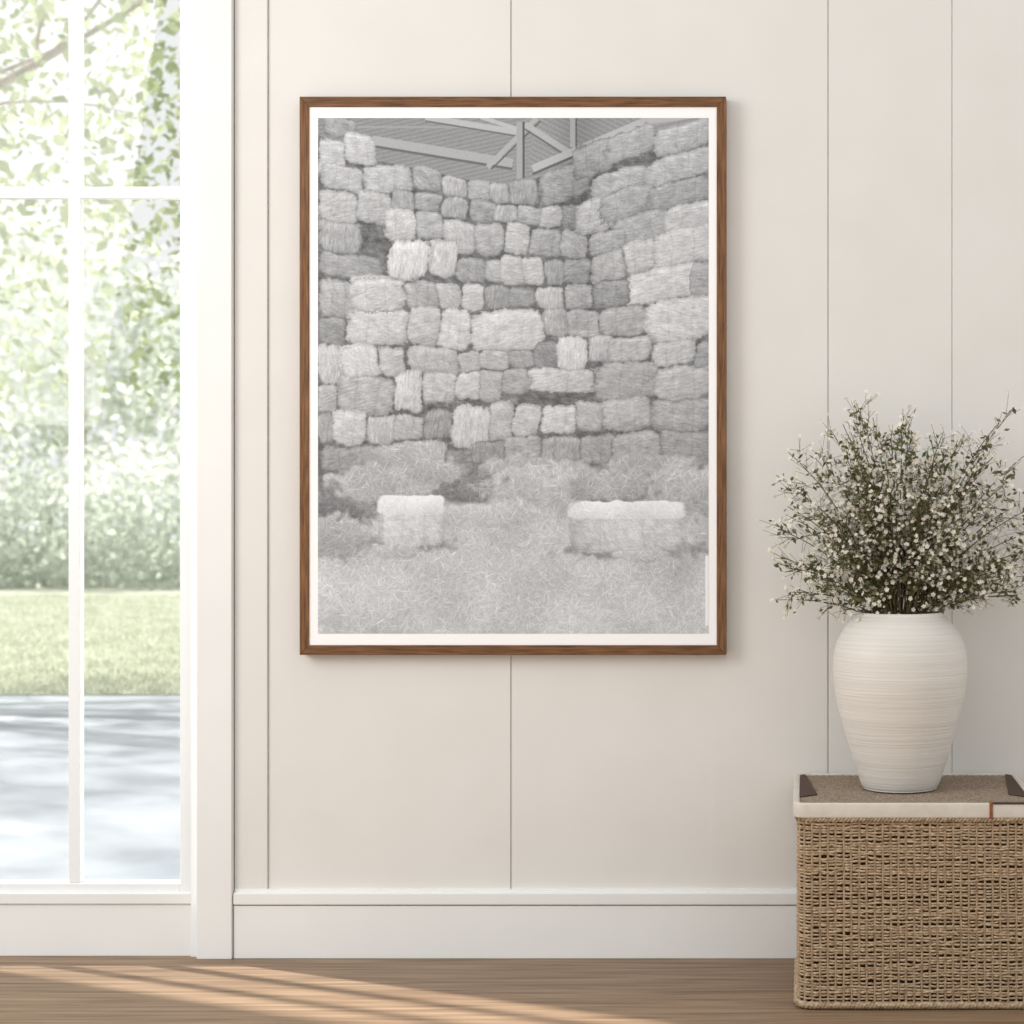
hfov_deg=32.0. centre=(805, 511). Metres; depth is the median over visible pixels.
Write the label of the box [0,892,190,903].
window sill
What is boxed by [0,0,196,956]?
window
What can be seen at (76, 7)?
muntin
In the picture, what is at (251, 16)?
stile
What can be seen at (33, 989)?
floor
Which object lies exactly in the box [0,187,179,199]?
muntin
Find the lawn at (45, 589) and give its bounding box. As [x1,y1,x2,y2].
[0,539,179,695]
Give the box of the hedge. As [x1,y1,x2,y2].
[0,328,179,590]
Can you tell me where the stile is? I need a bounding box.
[235,0,267,888]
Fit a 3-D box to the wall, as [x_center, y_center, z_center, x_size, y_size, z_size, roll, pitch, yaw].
[-0.588,-0.485,3.554,6.400,2.750,0.151,0,0,0]
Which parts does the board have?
cap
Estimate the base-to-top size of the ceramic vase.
0.332 m
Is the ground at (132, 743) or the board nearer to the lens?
the board
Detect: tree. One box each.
[0,0,179,462]
[0,126,179,546]
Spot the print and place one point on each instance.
(513, 310)
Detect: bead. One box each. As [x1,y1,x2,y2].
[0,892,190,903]
[234,888,796,891]
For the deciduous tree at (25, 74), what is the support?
on the lawn at (45, 589)
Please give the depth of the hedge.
22.85 m
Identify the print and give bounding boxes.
[300,97,726,654]
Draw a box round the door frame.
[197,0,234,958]
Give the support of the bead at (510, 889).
on the board
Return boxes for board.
[233,892,796,957]
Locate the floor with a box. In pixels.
[0,956,1023,1023]
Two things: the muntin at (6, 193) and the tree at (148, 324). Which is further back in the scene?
the tree at (148, 324)
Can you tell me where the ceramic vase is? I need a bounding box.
[833,610,966,792]
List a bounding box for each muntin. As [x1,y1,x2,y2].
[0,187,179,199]
[69,0,83,882]
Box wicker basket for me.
[793,773,1023,1008]
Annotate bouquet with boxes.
[758,389,1023,622]
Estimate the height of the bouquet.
0.477 m
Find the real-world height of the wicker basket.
0.370 m
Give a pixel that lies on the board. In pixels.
(260, 931)
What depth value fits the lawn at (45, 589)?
15.43 m
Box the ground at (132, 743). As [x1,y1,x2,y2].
[0,696,179,879]
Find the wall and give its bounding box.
[268,0,1023,888]

